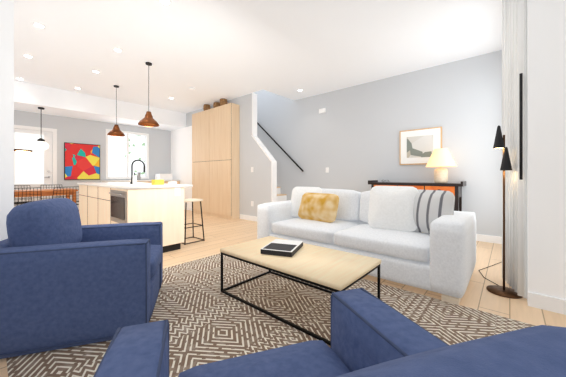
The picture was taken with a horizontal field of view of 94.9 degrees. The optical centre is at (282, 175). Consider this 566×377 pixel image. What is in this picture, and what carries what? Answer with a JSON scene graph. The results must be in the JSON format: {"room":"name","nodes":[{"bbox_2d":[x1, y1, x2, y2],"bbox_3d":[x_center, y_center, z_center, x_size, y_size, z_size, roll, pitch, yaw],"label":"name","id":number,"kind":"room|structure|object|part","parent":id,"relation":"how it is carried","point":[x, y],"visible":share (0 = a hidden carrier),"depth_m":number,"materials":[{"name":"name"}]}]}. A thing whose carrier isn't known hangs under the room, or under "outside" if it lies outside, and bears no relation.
{"room":"living room","nodes":[
{"label":"living room","id":0,"kind":"room"},
{"bbox_2d":[0,0,13,240],"bbox_3d":[-4.411,-0.450,3.729,5.650,3.000,0.480,0,0,41],"label":"wall","id":1,"kind":"structure","parent":0,"point":[6,107],"depth_m":2.02,"materials":[{"name":"white paint"}]},
{"bbox_2d":[14,149,32,151],"bbox_3d":[-2.343,-0.220,2.334,0.124,0.100,0.137,0,0,41],"label":"sconce","id":2,"kind":"object","parent":1,"relation":"attached to","point":[19,150],"visible":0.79,"depth_m":2.30,"materials":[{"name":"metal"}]},
{"bbox_2d":[14,110,170,209],"bbox_3d":[-5.386,-0.450,7.022,0.150,3.000,7.000,0,0,41],"label":"wall","id":3,"kind":"structure","parent":0,"point":[76,130],"depth_m":7.03,"materials":[{"name":"grey paint"}]},
{"bbox_2d":[14,125,56,206],"bbox_3d":[-6.054,-0.065,6.151,0.129,2.230,1.070,0,0,41],"label":"glass door","id":4,"kind":"structure","parent":3,"relation":"attached to","point":[33,169],"depth_m":6.23,"materials":[{"name":"white"}]},
{"bbox_2d":[64,142,99,179],"bbox_3d":[-5.336,-0.380,6.932,0.036,0.960,0.770,0,0,41],"label":"picture","id":5,"kind":"object","parent":3,"relation":"attached to","point":[81,161],"visible":0.93,"depth_m":6.89,"materials":[{"name":"multicoloured"}]},
{"bbox_2d":[106,129,148,178],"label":"window","id":6,"kind":"structure","parent":3,"relation":"in","point":[127,133],"depth_m":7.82,"materials":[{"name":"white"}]},
{"bbox_2d":[14,80,185,130],"bbox_3d":[-4.704,-1.735,6.944,0.980,0.430,3.980,0,0,41],"label":"ceiling","id":7,"kind":"structure","parent":0,"point":[28,97],"depth_m":6.32,"materials":[{"name":"white paint"}]},
{"bbox_2d":[33,107,48,149],"bbox_3d":[-5.376,-1.044,5.779,0.270,0.949,0.270,0,0,41],"label":"pendant","id":8,"kind":"object","parent":7,"relation":"hanging from","point":[40,144],"visible":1,"depth_m":5.73,"materials":[{"name":"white glass"}]},
{"bbox_2d":[171,93,270,216],"bbox_3d":[-1.970,-0.450,7.272,4.670,3.000,0.132,0,0,41],"label":"wall","id":9,"kind":"structure","parent":0,"point":[255,186],"depth_m":6.29,"materials":[{"name":"grey paint"}]},
{"bbox_2d":[240,214,256,221],"bbox_3d":[-0.654,0.995,6.042,1.070,0.110,0.015,0,0,41],"label":"baseboard","id":10,"kind":"structure","parent":9,"relation":"attached to","point":[246,217],"depth_m":6.18,"materials":[{"name":"white wood"}]},
{"bbox_2d":[251,93,276,201],"bbox_3d":[-0.442,-0.445,5.946,0.672,3.010,0.150,0,0,41],"label":"trim","id":11,"kind":"structure","parent":9,"relation":"attached to","point":[267,154],"depth_m":5.87,"materials":[{"name":"white paint"}]},
{"bbox_2d":[14,0,501,112],"bbox_3d":[-1.287,-2.800,3.545,10.900,1.700,7.150,0,0,41],"label":"ceiling","id":12,"kind":"structure","parent":0,"point":[211,52],"depth_m":3.85,"materials":[{"name":"white paint"}]},
{"bbox_2d":[32,22,45,28],"bbox_3d":[-3.156,-1.946,3.364,0.130,0.007,0.130,0,0,41],"label":"recessed light","id":13,"kind":"object","parent":12,"relation":"in","point":[39,25],"visible":1,"depth_m":3.36,"materials":[{"name":"white"}]},
{"bbox_2d":[107,85,124,136],"bbox_3d":[-3.608,-1.415,5.630,0.330,1.069,0.330,0,0,41],"label":"pendant light","id":14,"kind":"object","parent":12,"relation":"hanging from","point":[115,131],"visible":1,"depth_m":5.60,"materials":[{"name":"orange metal"}]},
{"bbox_2d":[138,62,158,126],"bbox_3d":[-2.319,-1.415,4.492,0.330,1.069,0.330,0,0,41],"label":"pendant light","id":15,"kind":"object","parent":12,"relation":"hanging from","point":[147,120],"visible":1,"depth_m":4.45,"materials":[{"name":"orange metal"}]},
{"bbox_2d":[0,209,565,376],"bbox_3d":[-1.287,1.110,3.545,10.900,0.120,7.150,0,0,41],"label":"floor","id":16,"kind":"structure","parent":0,"point":[219,233],"depth_m":3.05,"materials":[{"name":"brown wood"}]},
{"bbox_2d":[14,185,31,204],"bbox_3d":[-5.899,0.631,5.811,0.498,0.832,0.450,0,0,41],"label":"dining chair","id":17,"kind":"object","parent":16,"relation":"on","point":[18,203],"visible":0.33,"depth_m":5.92,"materials":[{"name":"black metal"}]},
{"bbox_2d":[14,187,41,205],"bbox_3d":[-4.896,0.631,4.936,0.498,0.832,0.450,0,0,41],"label":"dining chair","id":18,"kind":"object","parent":16,"relation":"on","point":[26,191],"visible":0.27,"depth_m":4.79,"materials":[{"name":"black metal"}]},
{"bbox_2d":[14,188,77,202],"bbox_3d":[-5.214,0.675,5.584,0.800,0.750,1.150,0,0,41],"label":"dining table","id":19,"kind":"object","parent":16,"relation":"on","point":[49,192],"visible":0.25,"depth_m":5.43,"materials":[{"name":"brown wood"}]},
{"bbox_2d":[40,185,63,198],"bbox_3d":[-5.518,0.631,6.248,0.498,0.832,0.450,0,0,41],"label":"dining chair","id":20,"kind":"object","parent":16,"relation":"on","point":[54,188],"visible":0.15,"depth_m":6.40,"materials":[{"name":"black metal"}]},
{"bbox_2d":[52,186,78,204],"bbox_3d":[-4.515,0.631,5.373,0.498,0.832,0.450,0,0,41],"label":"dining chair","id":21,"kind":"object","parent":16,"relation":"on","point":[61,193],"visible":0.27,"depth_m":5.16,"materials":[{"name":"black metal"}]},
{"bbox_2d":[77,184,183,252],"bbox_3d":[-2.619,0.605,4.264,2.526,0.890,0.778,0,0,41],"label":"kitchen island","id":22,"kind":"object","parent":16,"relation":"on","point":[133,201],"depth_m":3.57,"materials":[{"name":"brown wood"}]},
{"bbox_2d":[101,180,192,187],"bbox_3d":[-2.576,0.143,4.318,2.580,0.040,0.880,0,0,41],"label":"island countertop","id":23,"kind":"structure","parent":22,"relation":"on","point":[133,184],"depth_m":3.63,"materials":[{"name":"white stone"}]},
{"bbox_2d":[101,172,179,183],"bbox_3d":[-4.172,0.470,7.774,0.650,1.160,1.970,0,0,41],"label":"countertop","id":24,"kind":"structure","parent":16,"relation":"on","point":[166,178],"depth_m":7.96,"materials":[{"name":"white stone"}]},
{"bbox_2d":[182,198,204,244],"bbox_3d":[-1.512,0.712,4.199,0.348,0.677,0.346,0,0,41],"label":"stool","id":25,"kind":"object","parent":16,"relation":"on","point":[192,200],"visible":0.77,"depth_m":4.18,"materials":[{"name":"black metal"}]},
{"bbox_3d":[-1.512,0.391,4.199,0.310,0.035,0.310,0,0,41],"label":"seat","id":26,"kind":"part","parent":25,"relation":"part of","materials":[{"name":"beige wood"}]},
{"bbox_2d":[192,111,207,214],"bbox_3d":[-2.164,-0.350,7.186,0.890,2.800,0.264,0,0,41],"label":"tall cabinet","id":27,"kind":"object","parent":16,"relation":"on","point":[200,119],"depth_m":7.08,"materials":[{"name":"brown wood"}]},
{"bbox_2d":[203,104,210,110],"bbox_3d":[-2.083,-1.847,7.119,0.197,0.190,0.197,0,0,29],"label":"basket","id":28,"kind":"object","parent":27,"relation":"on","point":[206,106],"depth_m":7.04,"materials":[{"name":"wicker"}]},
{"bbox_2d":[208,103,239,218],"bbox_3d":[-1.493,-0.350,6.601,0.890,2.800,0.264,0,0,41],"label":"tall cabinet","id":29,"kind":"object","parent":16,"relation":"on","point":[216,159],"depth_m":6.40,"materials":[{"name":"brown wood"}]},
{"bbox_2d":[217,98,226,106],"bbox_3d":[-1.518,-1.852,6.626,0.197,0.200,0.197,0,0,29],"label":"basket","id":30,"kind":"object","parent":29,"relation":"on","point":[223,101],"depth_m":6.55,"materials":[{"name":"wicker"}]},
{"bbox_2d":[6,253,534,376],"bbox_3d":[-0.084,1.046,1.798,3.390,0.008,2.440,0,0,41],"label":"rug","id":31,"kind":"object","parent":16,"relation":"on","point":[204,315],"visible":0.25,"depth_m":1.90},
{"bbox_2d":[0,198,162,358],"bbox_3d":[-1.457,0.603,1.942,0.984,0.875,0.860,0,0,-18],"label":"armchair","id":32,"kind":"object","parent":31,"relation":"on","point":[67,279],"visible":1,"depth_m":1.60,"materials":[{"name":"blue fabric"}]},
{"bbox_3d":[-1.358,0.733,1.609,0.958,0.612,0.165,0,0,-18],"label":"arm","id":33,"kind":"part","parent":32,"relation":"part of"},
{"bbox_2d":[220,236,380,345],"bbox_3d":[0.099,0.845,2.183,1.210,0.391,0.650,0,0,41],"label":"coffee table","id":34,"kind":"object","parent":31,"relation":"on","point":[332,270],"visible":0.88,"depth_m":1.98,"materials":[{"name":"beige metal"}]},
{"bbox_2d":[261,239,302,256],"bbox_3d":[0.001,0.624,2.283,0.270,0.042,0.362,0,0,19],"label":"book","id":35,"kind":"object","parent":34,"relation":"on","point":[282,247],"visible":1,"depth_m":2.19,"materials":[{"name":"grey paper"}]},
{"bbox_2d":[93,288,565,376],"bbox_3d":[0.067,0.603,0.445,0.860,0.875,1.004,0,0,-19],"label":"armchair","id":36,"kind":"object","parent":31,"relation":"on","point":[372,335],"visible":1,"depth_m":0.68,"materials":[{"name":"blue fabric"}]},
{"bbox_3d":[0.042,0.672,0.518,0.535,0.190,0.850,0,0,-19],"label":"seat","id":37,"kind":"part","parent":36,"relation":"part of","materials":[{"name":"blue fabric"}]},
{"bbox_3d":[0.399,0.733,0.547,0.165,0.612,0.978,0,0,-19],"label":"arm","id":38,"kind":"part","parent":36,"relation":"part of"},
{"bbox_2d":[277,187,286,201],"bbox_3d":[-1.572,-0.375,7.675,4.429,2.850,0.990,0,0,41],"label":"stairs","id":39,"kind":"structure","parent":16,"relation":"on","point":[281,197],"depth_m":6.78,"materials":[{"name":"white wood"}]},
{"bbox_2d":[257,186,475,304],"bbox_3d":[0.881,0.577,3.246,2.412,0.926,1.080,0,0,41],"label":"sofa","id":40,"kind":"object","parent":16,"relation":"on","point":[415,237],"visible":0.96,"depth_m":2.71,"materials":[{"name":"fabric"}]},
{"bbox_2d":[290,186,322,218],"bbox_3d":[0.335,0.377,3.776,0.480,0.450,0.240,0,-14,27],"label":"pillow","id":41,"kind":"object","parent":40,"relation":"on","point":[297,192],"depth_m":3.74,"materials":[{"name":"white fabric"}]},
{"bbox_3d":[0.464,0.688,3.482,0.946,0.200,0.884,0,0,41],"label":"seat","id":42,"kind":"part","parent":40,"relation":"part of","materials":[{"name":"fabric"}]},
{"bbox_2d":[298,192,339,222],"bbox_3d":[0.467,0.414,3.501,0.620,0.380,0.240,0,-18,44],"label":"pillow","id":43,"kind":"object","parent":40,"relation":"on","point":[317,207],"depth_m":3.39,"materials":[{"name":"yellow fabric"}]},
{"bbox_3d":[1.172,0.688,2.865,0.946,0.200,0.884,0,0,41],"label":"seat","id":44,"kind":"part","parent":40,"relation":"part of","materials":[{"name":"fabric"}]},
{"bbox_2d":[368,186,418,232],"bbox_3d":[1.230,0.355,2.915,0.520,0.500,0.240,0,-16,33],"label":"pillow","id":45,"kind":"object","parent":40,"relation":"on","point":[391,208],"depth_m":2.82,"materials":[{"name":"white fabric"}]},
{"bbox_2d":[403,189,454,236],"bbox_3d":[1.525,0.372,2.737,0.240,0.460,0.480,17,-10,-36],"label":"pillow","id":46,"kind":"object","parent":40,"relation":"on","point":[425,206],"depth_m":2.66,"materials":[{"name":"white fabric"}]},
{"bbox_3d":[1.687,0.690,2.542,0.272,0.618,1.080,0,0,41],"label":"arm","id":47,"kind":"part","parent":40,"relation":"part of"},
{"bbox_2d":[368,180,465,210],"bbox_3d":[2.322,0.568,4.623,1.500,0.965,0.420,0,0,41],"label":"console table","id":48,"kind":"object","parent":16,"relation":"on","point":[455,189],"visible":0.4,"depth_m":4.26,"materials":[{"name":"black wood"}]},
{"bbox_2d":[426,148,456,182],"bbox_3d":[2.619,-0.166,4.310,0.450,0.565,0.450,0,0,41],"label":"table lamp","id":49,"kind":"object","parent":48,"relation":"on","point":[441,157],"visible":1,"depth_m":4.22,"materials":[{"name":"ceramic"}]},
{"bbox_2d":[479,126,521,298],"bbox_3d":[2.542,0.294,3.048,0.348,1.509,2.025,0,0,41],"label":"lamp","id":50,"kind":"object","parent":16,"relation":"on","point":[496,289],"visible":0.9,"depth_m":2.34,"materials":[{"name":"brown metal"}]},
{"bbox_2d":[254,50,501,236],"bbox_3d":[0.302,-1.250,6.803,9.010,4.600,0.150,0,0,41],"label":"wall","id":51,"kind":"structure","parent":0,"point":[350,137],"depth_m":5.07,"materials":[{"name":"grey paint"}]},
{"bbox_2d":[257,122,302,171],"bbox_3d":[-0.199,-0.930,7.088,1.906,1.650,0.078,0,0,41],"label":"handrail","id":52,"kind":"object","parent":51,"relation":"attached to","point":[298,166],"visible":0.79,"depth_m":6.91,"materials":[{"name":"black metal"}]},
{"bbox_2d":[319,108,325,113],"bbox_3d":[0.929,-1.540,6.137,0.170,0.100,0.030,0,0,41],"label":"switch plate","id":53,"kind":"object","parent":51,"relation":"attached to","point":[322,110],"depth_m":6.12,"materials":[{"name":"white plastic"}]},
{"bbox_2d":[400,127,441,164],"bbox_3d":[2.503,-0.535,4.755,0.700,0.650,0.036,0,0,41],"label":"landscape picture","id":54,"kind":"object","parent":51,"relation":"attached to","point":[418,146],"visible":0.83,"depth_m":4.75,"materials":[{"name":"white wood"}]},
{"bbox_2d":[476,234,501,243],"bbox_3d":[1.974,0.995,5.236,4.130,0.110,0.015,0,0,41],"label":"baseboard","id":55,"kind":"structure","parent":51,"relation":"attached to","point":[479,237],"depth_m":4.10,"materials":[{"name":"white"}]},
{"bbox_2d":[502,0,526,297],"bbox_3d":[2.122,-0.430,2.403,0.054,2.900,0.519,0,0,26],"label":"curtain","id":56,"kind":"object","parent":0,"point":[514,39],"visible":0.98,"depth_m":2.29,"materials":[{"name":"white fabric"}]},
{"bbox_2d":[527,0,565,302],"bbox_3d":[2.751,-0.450,1.548,1.890,3.000,0.150,0,0,41],"label":"wall","id":57,"kind":"structure","parent":0,"point":[546,147],"depth_m":2.04,"materials":[{"name":"white paint"}]},
{"bbox_2d":[526,292,565,314],"bbox_3d":[2.697,0.995,1.486,1.890,0.110,0.015,0,0,41],"label":"baseboard","id":58,"kind":"structure","parent":57,"relation":"attached to","point":[549,303],"depth_m":2.03,"materials":[{"name":"white"}]},
{"bbox_3d":[2.868,-0.450,3.005,0.150,3.000,2.200,0,0,41],"label":"wall","id":59,"kind":"structure","parent":0,"visible":0},
{"bbox_2d":[519,73,522,179],"bbox_3d":[2.723,-0.941,3.009,0.027,1.942,2.285,0,0,41],"label":"television","id":60,"kind":"object","parent":59,"relation":"attached to","point":[520,126],"visible":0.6,"depth_m":2.15,"materials":[{"name":"black"}]}
]}

